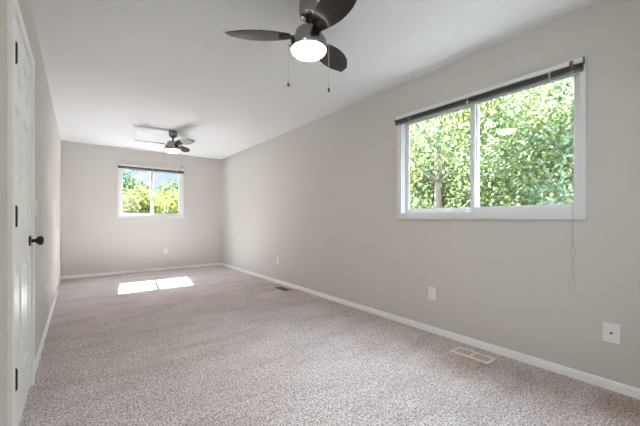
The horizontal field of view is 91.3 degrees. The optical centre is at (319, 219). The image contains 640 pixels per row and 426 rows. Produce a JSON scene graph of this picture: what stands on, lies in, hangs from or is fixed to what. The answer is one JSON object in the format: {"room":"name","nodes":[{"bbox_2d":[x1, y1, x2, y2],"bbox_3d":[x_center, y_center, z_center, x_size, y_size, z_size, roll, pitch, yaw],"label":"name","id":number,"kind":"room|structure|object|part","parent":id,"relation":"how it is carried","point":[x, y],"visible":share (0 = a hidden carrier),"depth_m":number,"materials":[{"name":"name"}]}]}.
{"room":"empty bedroom","nodes":[
{"label":"empty bedroom","id":0,"kind":"room"},
{"bbox_2d":[0,0,60,425],"bbox_3d":[-3.366,-0.163,2.970,1.206,2.440,5.440,0,0,-38],"label":"wall","id":1,"kind":"structure","parent":0,"point":[47,136],"depth_m":2.42,"materials":[{"name":"paint"}]},
{"bbox_2d":[7,0,43,425],"bbox_3d":[-1.627,0.016,1.671,0.192,2.083,0.834,0,0,-38],"label":"door","id":2,"kind":"structure","parent":1,"relation":"in","point":[21,240],"depth_m":1.65,"materials":[{"name":"white paint"}]},
{"bbox_3d":[-1.524,-0.763,1.556,0.032,0.190,0.216,0,0,-38],"label":"panel","id":3,"kind":"part","parent":2,"relation":"part of","materials":[{"name":"white paint"}]},
{"bbox_3d":[-1.524,-0.255,1.556,0.032,0.585,0.216,0,0,-38],"label":"panel","id":4,"kind":"part","parent":2,"relation":"part of","materials":[{"name":"white paint"}]},
{"bbox_3d":[-1.524,0.522,1.556,0.032,0.590,0.216,0,0,-38],"label":"panel","id":5,"kind":"part","parent":2,"relation":"part of","materials":[{"name":"white paint"}]},
{"bbox_3d":[-1.716,-0.763,1.805,0.032,0.190,0.218,0,0,-38],"label":"panel","id":6,"kind":"part","parent":2,"relation":"part of","materials":[{"name":"white paint"}]},
{"bbox_3d":[-1.716,-0.255,1.805,0.032,0.585,0.218,0,0,-38],"label":"panel","id":7,"kind":"part","parent":2,"relation":"part of","materials":[{"name":"white paint"}]},
{"bbox_3d":[-1.716,0.522,1.805,0.032,0.590,0.218,0,0,-38],"label":"panel","id":8,"kind":"part","parent":2,"relation":"part of","materials":[{"name":"white paint"}]},
{"bbox_3d":[-1.752,0.132,1.941,0.058,0.058,0.058,0,0,-38],"label":"knob","id":9,"kind":"part","parent":2,"relation":"part of","materials":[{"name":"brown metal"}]},
{"bbox_2d":[35,199,38,214],"bbox_3d":[-2.058,-0.086,2.277,0.016,0.115,0.070,0,0,-38],"label":"light switch","id":10,"kind":"object","parent":1,"relation":"attached to","point":[36,201],"visible":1,"depth_m":2.25,"materials":[{"name":"white plastic"}]},
{"bbox_2d":[35,277,61,374],"bbox_3d":[-2.889,1.028,3.350,0.013,0.058,5.420,0,0,-38],"label":"baseboard","id":11,"kind":"structure","parent":1,"relation":"attached to","point":[41,345],"depth_m":2.83,"materials":[{"name":"white paint"}]},
{"bbox_2d":[61,141,220,275],"bbox_3d":[-3.508,-0.163,6.398,2.960,2.440,0.160,0,0,-38],"label":"wall","id":12,"kind":"structure","parent":0,"point":[93,238],"depth_m":6.06,"materials":[{"name":"paint"}]},
{"bbox_2d":[61,262,220,278],"bbox_3d":[-3.416,1.028,6.360,2.860,0.058,0.013,0,0,-38],"label":"baseboard","id":13,"kind":"structure","parent":12,"relation":"attached to","point":[208,264],"depth_m":6.18,"materials":[{"name":"white paint"}]},
{"bbox_2d":[117,166,183,217],"bbox_3d":[-3.444,-0.541,6.408,1.222,1.044,0.144,0,0,-38],"label":"window","id":14,"kind":"structure","parent":12,"relation":"in","point":[120,214],"depth_m":6.37,"materials":[{"name":"white plastic"}]},
{"bbox_3d":[-3.662,-0.545,6.264,0.572,0.917,0.028,0,0,-38],"label":"sash frame","id":15,"kind":"part","parent":14,"relation":"part of","materials":[{"name":"white plastic"}]},
{"bbox_2d":[117,164,183,172],"bbox_3d":[-3.393,-1.023,6.342,1.203,0.081,0.044,0,0,-38],"label":"raised blind","id":16,"kind":"object","parent":14,"relation":"attached to","point":[125,166],"visible":1,"depth_m":6.30,"materials":[{"name":"grey metal"}]},
{"bbox_3d":[-3.394,-0.990,6.344,1.192,0.011,0.030,0,0,-38],"label":"rail","id":17,"kind":"part","parent":16,"relation":"part of","materials":[{"name":"black metal"}]},
{"bbox_3d":[-3.228,-0.545,6.556,0.572,0.917,0.028,0,0,-38],"label":"sash frame","id":18,"kind":"part","parent":14,"relation":"part of","materials":[{"name":"white plastic"}]},
{"bbox_2d":[30,0,601,158],"bbox_3d":[-1.595,-1.458,3.018,4.386,0.150,7.848,0,0,-38],"label":"ceiling","id":19,"kind":"structure","parent":0,"point":[119,73],"depth_m":2.72,"materials":[{"name":"white paint"}]},
{"bbox_2d":[135,130,194,167],"bbox_3d":[-2.199,-1.094,4.867,0.826,0.578,0.924,0,0,24],"label":"ceiling fan","id":20,"kind":"object","parent":19,"relation":"hanging from","point":[172,146],"visible":1,"depth_m":4.82,"materials":[{"name":"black metal"}]},
{"bbox_3d":[-2.303,-1.064,4.897,0.224,0.049,0.224,0,0,24],"label":"lamp shade","id":21,"kind":"part","parent":20,"relation":"part of","materials":[{"name":"white glass"}]},
{"bbox_3d":[-2.036,-1.170,4.720,0.404,0.006,0.170,0,-11,32],"label":"fan blade","id":22,"kind":"part","parent":20,"relation":"part of","materials":[{"name":"black paint"}]},
{"bbox_3d":[-2.283,-1.170,5.216,0.170,0.006,0.404,-11,0,2],"label":"fan blade","id":23,"kind":"part","parent":20,"relation":"part of","materials":[{"name":"black paint"}]},
{"bbox_2d":[225,0,356,91],"bbox_3d":[0.005,-1.094,1.929,0.924,0.578,0.826,0,0,-38],"label":"ceiling fan","id":24,"kind":"object","parent":19,"relation":"hanging from","point":[308,43],"visible":1,"depth_m":1.94,"materials":[{"name":"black metal"}]},
{"bbox_3d":[-0.392,-1.170,1.990,0.404,0.006,0.170,0,11,-4],"label":"fan blade","id":25,"kind":"part","parent":24,"relation":"part of","materials":[{"name":"black paint"}]},
{"bbox_3d":[-0.193,-0.990,1.993,0.018,0.244,0.009,0,0,-5],"label":"pull chain","id":26,"kind":"part","parent":24,"relation":"part of","materials":[{"name":"grey metal"}]},
{"bbox_3d":[-0.072,-1.064,2.004,0.224,0.049,0.224,0,0,-38],"label":"lamp shade","id":27,"kind":"part","parent":24,"relation":"part of","materials":[{"name":"white glass"}]},
{"bbox_3d":[0.095,-1.170,2.277,0.170,0.006,0.404,-13,-6,30],"label":"fan blade","id":28,"kind":"part","parent":24,"relation":"part of","materials":[{"name":"black wood"}]},
{"bbox_3d":[0.080,-1.170,1.723,0.170,0.006,0.404,13,-6,-29],"label":"fan blade","id":29,"kind":"part","parent":24,"relation":"part of","materials":[{"name":"black paint"}]},
{"bbox_2d":[19,265,639,425],"bbox_3d":[-1.595,1.157,3.018,4.386,0.200,7.848,0,0,-38],"label":"floor","id":30,"kind":"structure","parent":0,"point":[218,345],"depth_m":2.19,"materials":[{"name":"grey carpet"}]},
{"bbox_2d":[275,286,289,290],"bbox_3d":[-0.567,1.053,4.744,0.115,0.006,0.290,0,0,-38],"label":"floor vent","id":31,"kind":"object","parent":30,"relation":"in","point":[280,287],"visible":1,"depth_m":4.74,"materials":[{"name":"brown metal"}]},
{"bbox_2d":[450,346,495,363],"bbox_3d":[1.186,1.053,2.431,0.135,0.006,0.290,0,0,-38],"label":"floor vent","id":32,"kind":"object","parent":30,"relation":"in","point":[471,354],"visible":1,"depth_m":2.41,"materials":[{"name":"metal"}]},
{"bbox_2d":[221,0,639,388],"bbox_3d":[0.076,-0.163,4.310,0.160,2.440,7.848,0,0,-38],"label":"wall","id":33,"kind":"structure","parent":0,"point":[319,196],"depth_m":2.63,"materials":[{"name":"paint"}]},
{"bbox_2d":[221,262,639,399],"bbox_3d":[0.008,1.028,4.258,0.013,0.058,7.528,0,0,-38],"label":"baseboard","id":34,"kind":"structure","parent":33,"relation":"attached to","point":[608,384],"depth_m":2.51,"materials":[{"name":"white paint"}]},
{"bbox_2d":[428,287,434,299],"bbox_3d":[1.044,0.693,2.921,0.009,0.115,0.070,0,0,-38],"label":"wall outlet","id":35,"kind":"object","parent":33,"relation":"attached to","point":[431,291],"visible":1,"depth_m":2.92,"materials":[{"name":"white plastic"}]},
{"bbox_2d":[396,56,586,218],"bbox_3d":[1.306,-0.531,2.666,0.144,1.064,1.534,0,0,-38],"label":"window","id":36,"kind":"structure","parent":33,"relation":"in","point":[577,210],"depth_m":2.54,"materials":[{"name":"white plastic"}]},
{"bbox_3d":[1.119,-0.535,2.941,0.028,0.937,0.740,0,0,-38],"label":"sash frame","id":37,"kind":"part","parent":36,"relation":"part of","materials":[{"name":"white plastic"}]},
{"bbox_2d":[394,56,584,293],"bbox_3d":[1.239,-0.278,2.617,0.044,1.542,1.519,0,0,-38],"label":"raised blind","id":38,"kind":"object","parent":36,"relation":"attached to","point":[576,65],"visible":1,"depth_m":2.37,"materials":[{"name":"grey metal"}]},
{"bbox_3d":[1.241,-0.970,2.619,0.030,0.011,1.508,0,0,-38],"label":"rail","id":39,"kind":"part","parent":38,"relation":"part of","materials":[{"name":"black metal"}]},
{"bbox_3d":[1.660,-0.261,2.071,0.040,1.509,0.030,0,0,-38],"label":"lift cord","id":40,"kind":"part","parent":38,"relation":"part of","materials":[{"name":"grey fabric"}]},
{"bbox_3d":[1.676,-0.261,2.064,0.052,1.509,0.032,0,0,-4],"label":"lift cord","id":41,"kind":"part","parent":38,"relation":"part of","materials":[{"name":"grey fabric"}]},
{"bbox_3d":[1.514,-0.535,2.375,0.028,0.937,0.740,0,0,-38],"label":"sash frame","id":42,"kind":"part","parent":36,"relation":"part of","materials":[{"name":"white plastic"}]},
{"bbox_2d":[602,322,620,344],"bbox_3d":[1.801,0.705,1.933,0.018,0.122,0.085,0,0,-38],"label":"cable jack","id":43,"kind":"object","parent":33,"relation":"attached to","point":[611,332],"visible":1,"depth_m":1.94,"materials":[{"name":"white plastic"}]},
{"label":"outside","id":44,"kind":"structure","parent":0,"visible":0},
{"bbox_3d":[-7.822,4.007,22.390,75.000,0.300,75.000,0,0,-38],"label":"ground","id":45,"kind":"structure","parent":44,"visible":0},
{"bbox_2d":[123,170,154,211],"bbox_3d":[-13.938,0.019,21.111,6.144,7.691,6.134,0,0,-38],"label":"tree","id":46,"kind":"object","parent":45,"relation":"on","point":[127,181],"visible":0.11,"depth_m":20.43,"materials":[{"name":"green plant"}]},
{"bbox_2d":[123,176,170,212],"bbox_3d":[-9.384,0.845,14.092,5.444,6.040,5.264,0,0,-38],"label":"tree","id":47,"kind":"object","parent":45,"relation":"on","point":[140,196],"visible":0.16,"depth_m":14.33,"materials":[{"name":"green plant"}]},
{"bbox_2d":[130,182,178,212],"bbox_3d":[-7.345,0.915,16.652,5.404,5.899,5.477,0,0,12],"label":"tree","id":48,"kind":"object","parent":45,"relation":"on","point":[175,209],"visible":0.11,"depth_m":15.84,"materials":[{"name":"green plant"}]},
{"bbox_2d":[153,179,178,206],"bbox_3d":[-11.177,0.351,23.628,4.760,7.031,5.043,0,0,-38],"label":"tree","id":49,"kind":"object","parent":45,"relation":"on","point":[174,185],"visible":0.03,"depth_m":22.91,"materials":[{"name":"green plant"}]},
{"bbox_2d":[410,123,480,208],"bbox_3d":[2.800,-0.717,12.586,7.624,9.162,7.875,0,0,4],"label":"shade tree","id":50,"kind":"object","parent":45,"relation":"on","point":[422,159],"visible":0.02,"depth_m":10.46,"materials":[{"name":"green plant"}]},
{"bbox_2d":[410,77,573,208],"bbox_3d":[2.670,-0.324,7.449,6.304,8.373,6.624,0,0,30],"label":"shade tree","id":51,"kind":"object","parent":45,"relation":"on","point":[436,146],"visible":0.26,"depth_m":6.11,"materials":[{"name":"green plant"}]},
{"bbox_2d":[410,79,573,207],"bbox_3d":[4.870,-0.801,9.381,7.381,9.330,7.171,0,0,-6],"label":"shade tree","id":52,"kind":"object","parent":45,"relation":"on","point":[554,109],"visible":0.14,"depth_m":7.53,"materials":[{"name":"green plant"}]},
{"bbox_2d":[447,77,573,206],"bbox_3d":[6.243,-0.360,6.186,6.762,8.451,6.583,0,0,-41],"label":"shade tree","id":53,"kind":"object","parent":45,"relation":"on","point":[567,191],"visible":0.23,"depth_m":6.41,"materials":[{"name":"green plant"}]},
{"bbox_2d":[457,79,573,205],"bbox_3d":[8.656,-0.806,10.744,7.929,9.340,8.042,0,0,18],"label":"shade tree","id":54,"kind":"object","parent":45,"relation":"on","point":[565,79],"visible":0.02,"depth_m":9.76,"materials":[{"name":"green plant"}]}
]}

